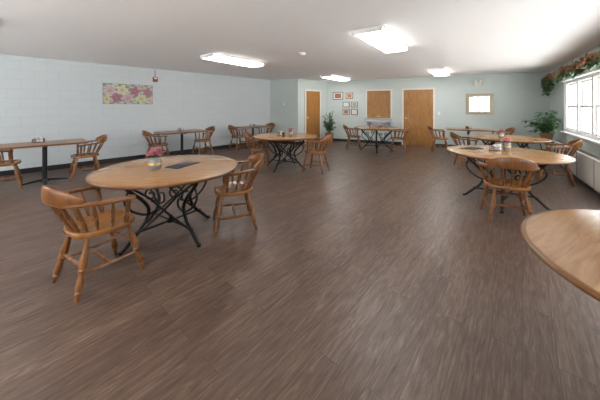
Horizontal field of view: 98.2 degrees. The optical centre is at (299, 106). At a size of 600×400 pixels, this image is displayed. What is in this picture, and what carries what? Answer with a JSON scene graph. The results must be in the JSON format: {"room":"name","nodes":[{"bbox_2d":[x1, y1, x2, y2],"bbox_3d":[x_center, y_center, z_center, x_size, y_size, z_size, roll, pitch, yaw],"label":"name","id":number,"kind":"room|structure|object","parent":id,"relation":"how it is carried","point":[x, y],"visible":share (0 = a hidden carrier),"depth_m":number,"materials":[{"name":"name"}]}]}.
{"room":"dining hall","nodes":[
{"label":"dining hall","id":0,"kind":"room"},
{"bbox_2d":[0,54,269,170],"bbox_3d":[-5.100,0.170,6.505,0.201,2.500,11.023,0,0,44],"label":"wall","id":1,"kind":"structure","parent":0,"point":[50,99],"depth_m":6.61,"materials":[{"name":"paint"}]},
{"bbox_2d":[103,83,152,103],"bbox_3d":[-4.543,-0.340,6.914,0.029,0.526,1.126,0,0,44],"label":"canvas painting","id":2,"kind":"object","parent":1,"relation":"attached to","point":[113,93],"visible":1,"depth_m":6.88,"materials":[{"name":"multicoloured fabric"}]},
{"bbox_2d":[0,141,268,175],"bbox_3d":[-5.022,1.365,6.429,0.028,0.110,11.023,0,0,44],"label":"baseboard","id":3,"kind":"structure","parent":1,"relation":"attached to","point":[119,159],"depth_m":6.50,"materials":[{"name":"black plastic"}]},
{"bbox_2d":[270,78,297,141],"bbox_3d":[-0.613,0.170,10.174,1.252,2.500,0.120,0,0,27],"label":"wall","id":4,"kind":"structure","parent":0,"point":[285,117],"depth_m":10.10,"materials":[{"name":"paint"}]},
{"bbox_2d":[271,141,297,143],"bbox_3d":[-0.644,1.365,10.112,1.252,0.110,0.020,0,0,26],"label":"baseboard","id":5,"kind":"structure","parent":4,"relation":"attached to","point":[273,141],"depth_m":10.04,"materials":[{"name":"black plastic"}]},
{"bbox_2d":[0,141,599,399],"bbox_3d":[-0.604,1.470,5.210,10.380,0.100,13.956,0,0,35],"label":"floor","id":6,"kind":"structure","parent":0,"point":[373,276],"depth_m":1.94,"materials":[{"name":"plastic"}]},
{"bbox_2d":[0,149,22,188],"bbox_3d":[-5.212,1.002,4.477,0.628,0.844,0.597,0,0,44],"label":"dining chair","id":7,"kind":"object","parent":6,"relation":"on","point":[10,162],"visible":0.94,"depth_m":4.50,"materials":[{"name":"brown wood"}]},
{"bbox_2d":[0,138,88,185],"bbox_3d":[-4.770,1.042,4.860,0.740,0.745,1.200,0,0,44],"label":"pedestal dining table","id":8,"kind":"object","parent":6,"relation":"on","point":[44,145],"visible":0.88,"depth_m":4.83,"materials":[{"name":"brown wood"}]},
{"bbox_2d":[32,137,44,142],"bbox_3d":[-4.950,0.620,4.920,0.170,0.093,0.110,0,0,-40],"label":"condiment caddy","id":9,"kind":"object","parent":8,"relation":"on","point":[42,139],"visible":1,"depth_m":4.91,"materials":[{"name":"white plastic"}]},
{"bbox_2d":[69,134,106,181],"bbox_3d":[-4.318,1.002,5.323,0.628,0.844,0.597,0,0,44],"label":"dining chair","id":10,"kind":"object","parent":6,"relation":"on","point":[103,138],"visible":0.92,"depth_m":5.27,"materials":[{"name":"brown wood"}]},
{"bbox_2d":[41,185,144,302],"bbox_3d":[-1.720,1.002,2.148,0.628,0.844,0.597,0,0,30],"label":"dining chair","id":11,"kind":"object","parent":6,"relation":"on","point":[103,222],"visible":0.98,"depth_m":2.06,"materials":[{"name":"brown wood"}]},
{"bbox_2d":[142,130,169,157],"bbox_3d":[-3.742,1.002,6.737,0.628,0.844,0.597,0,0,44],"label":"dining chair","id":12,"kind":"object","parent":6,"relation":"on","point":[144,133],"visible":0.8,"depth_m":6.62,"materials":[{"name":"brown wood"}]},
{"bbox_2d":[86,155,238,255],"bbox_3d":[-1.450,1.046,2.920,1.480,0.756,1.480,0,0,-12],"label":"round dining table","id":13,"kind":"object","parent":6,"relation":"on","point":[135,175],"visible":0.98,"depth_m":2.68,"materials":[{"name":"brown wood"}]},
{"bbox_2d":[146,148,165,170],"bbox_3d":[-1.555,0.555,2.781,0.181,0.227,0.211,0,0,21],"label":"flower centerpiece","id":14,"kind":"object","parent":13,"relation":"on","point":[155,163],"visible":1,"depth_m":2.74,"materials":[{"name":"pink plant"}]},
{"bbox_2d":[166,161,199,168],"bbox_3d":[-1.350,0.665,3.000,0.190,0.005,0.340,0,0,21],"label":"placemat","id":15,"kind":"object","parent":13,"relation":"on","point":[187,163],"visible":1,"depth_m":3.00,"materials":[{"name":"fabric"}]},
{"bbox_2d":[154,129,208,154],"bbox_3d":[-3.270,1.042,7.200,0.740,0.745,1.200,0,0,44],"label":"pedestal dining table","id":16,"kind":"object","parent":6,"relation":"on","point":[190,130],"visible":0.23,"depth_m":7.10,"materials":[{"name":"brown wood"}]},
{"bbox_2d":[191,126,214,154],"bbox_3d":[-2.818,1.002,7.673,0.628,0.844,0.597,0,0,44],"label":"dining chair","id":17,"kind":"object","parent":6,"relation":"on","point":[212,128],"visible":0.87,"depth_m":7.62,"materials":[{"name":"brown wood"}]},
{"bbox_2d":[213,153,263,236],"bbox_3d":[-0.743,1.002,3.160,0.597,0.844,0.628,0,0,-20],"label":"dining chair","id":18,"kind":"object","parent":6,"relation":"on","point":[225,189],"visible":0.94,"depth_m":3.03,"materials":[{"name":"brown wood"}]},
{"bbox_2d":[228,125,248,150],"bbox_3d":[-2.072,1.002,8.577,0.628,0.844,0.597,0,0,44],"label":"dining chair","id":19,"kind":"object","parent":6,"relation":"on","point":[230,127],"visible":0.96,"depth_m":8.46,"materials":[{"name":"brown wood"}]},
{"bbox_2d":[235,125,272,148],"bbox_3d":[-1.640,1.042,9.050,0.740,0.745,1.200,0,0,44],"label":"pedestal dining table","id":20,"kind":"object","parent":6,"relation":"on","point":[254,126],"visible":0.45,"depth_m":8.92,"materials":[{"name":"brown wood"}]},
{"bbox_2d":[244,132,269,169],"bbox_3d":[-1.010,1.002,6.094,0.597,0.844,0.628,0,0,-6],"label":"dining chair","id":21,"kind":"object","parent":6,"relation":"on","point":[247,135],"visible":0.8,"depth_m":5.92,"materials":[{"name":"brown wood"}]},
{"bbox_2d":[256,123,274,144],"bbox_3d":[-1.218,1.002,9.493,0.628,0.844,0.597,0,0,44],"label":"dining chair","id":22,"kind":"object","parent":6,"relation":"on","point":[268,124],"visible":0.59,"depth_m":9.55,"materials":[{"name":"brown wood"}]},
{"bbox_2d":[253,133,316,172],"bbox_3d":[-0.350,1.046,6.100,1.480,0.756,1.480,0,0,-20],"label":"round dining table","id":23,"kind":"object","parent":6,"relation":"on","point":[269,137],"visible":0.97,"depth_m":5.89,"materials":[{"name":"brown wood"}]},
{"bbox_2d":[302,134,331,174],"bbox_3d":[0.405,1.002,5.724,0.597,0.844,0.628,0,0,25],"label":"dining chair","id":24,"kind":"object","parent":6,"relation":"on","point":[327,138],"visible":1,"depth_m":5.60,"materials":[{"name":"brown wood"}]},
{"bbox_2d":[322,111,335,143],"bbox_3d":[1.151,0.797,10.211,0.609,1.247,0.538,0,0,0],"label":"potted ficus","id":25,"kind":"object","parent":6,"relation":"on","point":[330,122],"visible":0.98,"depth_m":10.13,"materials":[{"name":"plant"}]},
{"bbox_2d":[343,124,361,150],"bbox_3d":[1.740,1.002,8.706,0.597,0.844,0.628,0,0,6],"label":"dining chair","id":26,"kind":"object","parent":6,"relation":"on","point":[345,127],"visible":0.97,"depth_m":8.55,"materials":[{"name":"brown wood"}]},
{"bbox_2d":[353,126,400,152],"bbox_3d":[2.500,1.046,8.500,1.480,0.756,1.480,0,0,-30],"label":"round dining table","id":27,"kind":"object","parent":6,"relation":"on","point":[373,128],"visible":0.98,"depth_m":8.39,"materials":[{"name":"brown wood"}]},
{"bbox_2d":[390,126,410,153],"bbox_3d":[3.135,1.002,8.126,0.597,0.844,0.628,0,0,24],"label":"dining chair","id":28,"kind":"object","parent":6,"relation":"on","point":[408,128],"visible":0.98,"depth_m":7.97,"materials":[{"name":"brown wood"}]},
{"bbox_2d":[427,125,449,153],"bbox_3d":[4.365,1.002,8.226,0.597,0.844,0.628,0,0,25],"label":"dining chair","id":29,"kind":"object","parent":6,"relation":"on","point":[430,128],"visible":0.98,"depth_m":8.11,"materials":[{"name":"brown wood"}]},
{"bbox_2d":[450,131,479,168],"bbox_3d":[3.843,1.002,6.069,0.597,0.844,0.628,0,0,18],"label":"dining chair","id":30,"kind":"object","parent":6,"relation":"on","point":[453,136],"visible":0.63,"depth_m":5.95,"materials":[{"name":"brown wood"}]},
{"bbox_2d":[445,127,494,144],"bbox_3d":[5.150,1.042,7.950,1.200,0.745,0.740,0,0,25],"label":"pedestal dining table","id":31,"kind":"object","parent":6,"relation":"on","point":[447,128],"visible":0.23,"depth_m":7.73,"materials":[{"name":"brown wood"}]},
{"bbox_2d":[490,127,514,144],"bbox_3d":[5.875,1.002,7.574,0.597,0.844,0.628,0,0,25],"label":"dining chair","id":32,"kind":"object","parent":6,"relation":"on","point":[511,130],"visible":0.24,"depth_m":7.50,"materials":[{"name":"brown wood"}]},
{"bbox_2d":[475,157,539,222],"bbox_3d":[2.593,1.002,3.246,0.628,0.844,0.597,0,0,27],"label":"dining chair","id":33,"kind":"object","parent":6,"relation":"on","point":[512,163],"visible":0.98,"depth_m":3.13,"materials":[{"name":"brown wood"}]},
{"bbox_2d":[466,134,551,176],"bbox_3d":[4.550,1.046,5.750,1.480,0.756,1.480,0,0,-40],"label":"round dining table","id":34,"kind":"object","parent":6,"relation":"on","point":[526,140],"visible":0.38,"depth_m":5.52,"materials":[{"name":"brown wood"}]},
{"bbox_2d":[496,129,504,137],"bbox_3d":[4.396,0.578,5.701,0.145,0.181,0.168,0,0,21],"label":"flower centerpiece","id":35,"kind":"object","parent":34,"relation":"on","point":[500,133],"visible":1,"depth_m":5.67,"materials":[{"name":"pink plant"}]},
{"bbox_2d":[447,145,575,212],"bbox_3d":[3.030,1.046,3.870,1.480,0.756,1.480,0,0,-5],"label":"round dining table","id":36,"kind":"object","parent":6,"relation":"on","point":[542,158],"visible":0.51,"depth_m":3.66,"materials":[{"name":"brown wood"}]},
{"bbox_2d":[461,147,482,149],"bbox_3d":[2.780,0.665,4.200,0.340,0.005,0.190,0,0,-29],"label":"placemat","id":37,"kind":"object","parent":36,"relation":"on","point":[469,148],"visible":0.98,"depth_m":4.15,"materials":[{"name":"fabric"}]},
{"bbox_2d":[489,144,502,150],"bbox_3d":[3.000,0.620,3.980,0.170,0.093,0.110,0,0,-23],"label":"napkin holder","id":38,"kind":"object","parent":36,"relation":"on","point":[496,147],"visible":1,"depth_m":3.96,"materials":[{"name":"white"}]},
{"bbox_2d":[500,137,513,149],"bbox_3d":[3.216,0.569,4.051,0.159,0.200,0.185,0,0,21],"label":"flower centerpiece","id":39,"kind":"object","parent":36,"relation":"on","point":[506,145],"visible":1,"depth_m":4.02,"materials":[{"name":"pink plant"}]},
{"bbox_2d":[522,110,560,151],"bbox_3d":[6.465,0.755,6.877,0.920,1.339,0.844,0,0,0],"label":"pothos","id":40,"kind":"object","parent":6,"relation":"on","point":[545,128],"visible":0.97,"depth_m":6.80,"materials":[{"name":"green plant"}]},
{"bbox_2d":[520,209,599,301],"bbox_3d":[1.800,1.046,0.980,1.480,0.756,1.480,0,0,-30],"label":"round dining table","id":41,"kind":"object","parent":6,"relation":"on","point":[567,241],"visible":1,"depth_m":1.28,"materials":[{"name":"brown wood"}]},
{"bbox_2d":[537,139,582,186],"bbox_3d":[4.896,1.002,4.910,0.597,0.844,0.628,0,0,41],"label":"dining chair","id":42,"kind":"object","parent":6,"relation":"on","point":[574,144],"visible":0.73,"depth_m":4.79,"materials":[{"name":"brown wood"}]},
{"bbox_2d":[554,140,599,195],"bbox_3d":[4.600,1.133,3.807,0.185,0.575,6.745,0,0,35],"label":"heater","id":43,"kind":"object","parent":6,"relation":"on","point":[586,168],"visible":0.79,"depth_m":4.60,"materials":[{"name":"metal"}]},
{"bbox_2d":[0,0,599,80],"bbox_3d":[-0.604,-1.155,5.210,10.380,0.150,13.956,0,0,35],"label":"ceiling","id":44,"kind":"structure","parent":0,"point":[463,37],"depth_m":3.77,"materials":[{"name":"paint"}]},
{"bbox_2d":[200,53,263,66],"bbox_3d":[-1.480,-1.040,5.900,0.430,0.079,1.476,0,0,35],"label":"ceiling light","id":45,"kind":"object","parent":44,"relation":"attached to","point":[211,56],"depth_m":5.66,"materials":[{"name":"white plastic"}]},
{"bbox_2d":[321,75,349,80],"bbox_3d":[1.300,-1.040,9.370,0.430,0.079,1.476,0,0,35],"label":"ceiling light","id":46,"kind":"object","parent":44,"relation":"attached to","point":[333,77],"depth_m":9.13,"materials":[{"name":"white plastic"}]},
{"bbox_2d":[352,25,407,52],"bbox_3d":[1.330,-1.040,4.150,0.430,0.079,1.476,0,0,35],"label":"ceiling light","id":47,"kind":"object","parent":44,"relation":"attached to","point":[380,37],"depth_m":3.86,"materials":[{"name":"white plastic"}]},
{"bbox_2d":[427,67,449,75],"bbox_3d":[4.170,-1.040,7.800,0.430,0.079,1.476,0,0,35],"label":"ceiling light","id":48,"kind":"object","parent":44,"relation":"attached to","point":[442,71],"depth_m":7.42,"materials":[{"name":"white plastic"}]},
{"bbox_2d":[298,79,326,141],"bbox_3d":[0.489,0.170,10.463,1.684,2.500,0.120,0,0,-44],"label":"wall","id":49,"kind":"structure","parent":0,"point":[303,84],"depth_m":10.33,"materials":[{"name":"grey paint"}]},
{"bbox_2d":[304,89,320,143],"bbox_3d":[0.536,0.365,10.362,0.920,2.110,0.090,0,0,-44],"label":"door","id":50,"kind":"structure","parent":49,"relation":"in","point":[312,98],"depth_m":10.35,"materials":[{"name":"brown wood"}]},
{"bbox_2d":[327,72,549,149],"bbox_3d":[4.437,0.170,9.566,7.189,2.500,0.201,0,0,25],"label":"wall","id":51,"kind":"structure","parent":0,"point":[517,97],"depth_m":8.96,"materials":[{"name":"paint"}]},
{"bbox_2d":[333,92,342,99],"bbox_3d":[1.577,-0.460,10.781,0.440,0.320,0.024,0,0,25],"label":"picture frame","id":52,"kind":"object","parent":51,"relation":"attached to","point":[336,95],"visible":1,"depth_m":10.77,"materials":[{"name":"paper"}]},
{"bbox_2d":[343,109,349,114],"bbox_3d":[1.885,0.200,10.636,0.280,0.240,0.024,0,0,25],"label":"picture frame","id":53,"kind":"object","parent":51,"relation":"attached to","point":[345,111],"visible":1,"depth_m":10.62,"materials":[{"name":"paper"}]},
{"bbox_2d":[343,102,349,106],"bbox_3d":[1.885,-0.100,10.636,0.280,0.220,0.024,0,0,25],"label":"picture frame","id":54,"kind":"object","parent":51,"relation":"attached to","point":[345,104],"visible":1,"depth_m":10.62,"materials":[{"name":"paper"}]},
{"bbox_2d":[346,93,352,98],"bbox_3d":[2.012,-0.460,10.577,0.300,0.240,0.024,0,0,25],"label":"picture frame","id":55,"kind":"object","parent":51,"relation":"attached to","point":[348,95],"visible":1,"depth_m":10.57,"materials":[{"name":"paper"}]},
{"bbox_2d":[351,109,357,114],"bbox_3d":[2.193,0.200,10.492,0.260,0.240,0.024,0,0,25],"label":"picture frame","id":56,"kind":"object","parent":51,"relation":"attached to","point":[353,111],"visible":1,"depth_m":10.48,"materials":[{"name":"paper"}]},
{"bbox_2d":[351,102,357,106],"bbox_3d":[2.193,-0.100,10.492,0.260,0.220,0.024,0,0,25],"label":"picture frame","id":57,"kind":"object","parent":51,"relation":"attached to","point":[353,104],"visible":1,"depth_m":10.48,"materials":[{"name":"paper"}]},
{"bbox_2d":[333,138,401,144],"bbox_3d":[2.471,1.365,10.366,2.949,0.110,0.021,0,0,25],"label":"baseboard","id":58,"kind":"structure","parent":51,"relation":"attached to","point":[334,139],"depth_m":10.29,"materials":[{"name":"black plastic"}]},
{"bbox_2d":[364,89,392,125],"bbox_3d":[2.992,0.044,9.959,1.040,1.448,0.310,0,0,25],"label":"pass-through","id":59,"kind":"object","parent":51,"relation":"attached to","point":[378,101],"visible":0.9,"depth_m":10.05,"materials":[{"name":"brown wood"}]},
{"bbox_2d":[402,88,434,146],"bbox_3d":[4.298,0.365,9.470,1.100,2.110,0.090,0,0,25],"label":"door","id":60,"kind":"structure","parent":51,"relation":"in","point":[418,104],"depth_m":9.48,"materials":[{"name":"brown wood"}]},
{"bbox_2d":[474,80,481,85],"bbox_3d":[5.949,-0.799,8.680,0.220,0.178,0.119,0,0,25],"label":"emergency light","id":61,"kind":"object","parent":51,"relation":"attached to","point":[475,83],"visible":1,"depth_m":8.67,"materials":[{"name":"plastic"}]},
{"bbox_2d":[466,93,492,114],"bbox_3d":[6.002,-0.100,8.699,0.760,0.700,0.040,0,0,25],"label":"wall mirror","id":62,"kind":"object","parent":51,"relation":"attached to","point":[482,103],"visible":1,"depth_m":8.69,"materials":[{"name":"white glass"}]},
{"bbox_2d":[435,144,545,150],"bbox_3d":[6.234,1.365,8.604,3.120,0.110,0.021,0,0,25],"label":"baseboard","id":63,"kind":"structure","parent":51,"relation":"attached to","point":[449,145],"depth_m":9.08,"materials":[{"name":"black plastic"}]},
{"bbox_2d":[550,46,599,155],"bbox_3d":[4.249,0.170,2.918,0.201,2.500,12.146,0,0,35],"label":"wall","id":64,"kind":"structure","parent":0,"point":[556,96],"depth_m":6.73,"materials":[{"name":"grey paint"}]},
{"bbox_2d":[540,51,599,95],"bbox_3d":[5.316,-0.649,4.866,0.268,0.719,7.520,0,0,35],"label":"ivy garland","id":65,"kind":"object","parent":64,"relation":"attached to","point":[593,59],"visible":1,"depth_m":5.39,"materials":[{"name":"green plant"}]},
{"bbox_2d":[579,52,588,68],"bbox_3d":[5.289,-0.859,4.786,0.220,0.298,0.226,0,0,35],"label":"wicker basket","id":66,"kind":"object","parent":65,"relation":"on","point":[581,59],"depth_m":4.80,"materials":[{"name":"brown wicker"}]},
{"bbox_2d":[566,79,576,133],"bbox_3d":[6.394,-0.010,6.051,0.120,1.216,0.956,0,0,35],"label":"window","id":67,"kind":"structure","parent":64,"relation":"in","point":[569,85],"depth_m":6.38,"materials":[{"name":"white glass"}]},
{"bbox_2d":[559,66,599,130],"bbox_3d":[4.653,-0.055,3.755,0.101,1.310,6.880,0,0,35],"label":"trim","id":68,"kind":"structure","parent":64,"relation":"attached to","point":[586,72],"depth_m":6.32,"materials":[{"name":"white paint"}]},
{"bbox_2d":[560,131,599,144],"bbox_3d":[4.657,0.620,3.752,0.090,0.040,6.880,0,0,35],"label":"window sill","id":69,"kind":"structure","parent":64,"relation":"attached to","point":[564,132],"depth_m":5.16,"materials":[{"name":"white paint"}]},
{"bbox_2d":[577,74,592,138],"bbox_3d":[5.844,-0.010,5.265,0.120,1.216,0.956,0,0,35],"label":"window","id":70,"kind":"structure","parent":64,"relation":"in","point":[581,82],"depth_m":5.58,"materials":[{"name":"white glass"}]},
{"bbox_2d":[593,72,599,140],"bbox_3d":[5.293,-0.010,4.479,0.120,1.216,0.956,0,0,35],"label":"window","id":71,"kind":"structure","parent":64,"relation":"in","point":[596,77],"depth_m":4.83,"materials":[{"name":"white glass"}]},
{"label":"outside","id":72,"kind":"structure","parent":0,"visible":0},
{"bbox_2d":[586,121,590,131],"bbox_3d":[10.000,1.720,0.000,80.000,0.300,60.000,0,0,0],"label":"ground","id":73,"kind":"structure","parent":72,"point":[588,123],"depth_m":20.94,"materials":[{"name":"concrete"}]}
]}

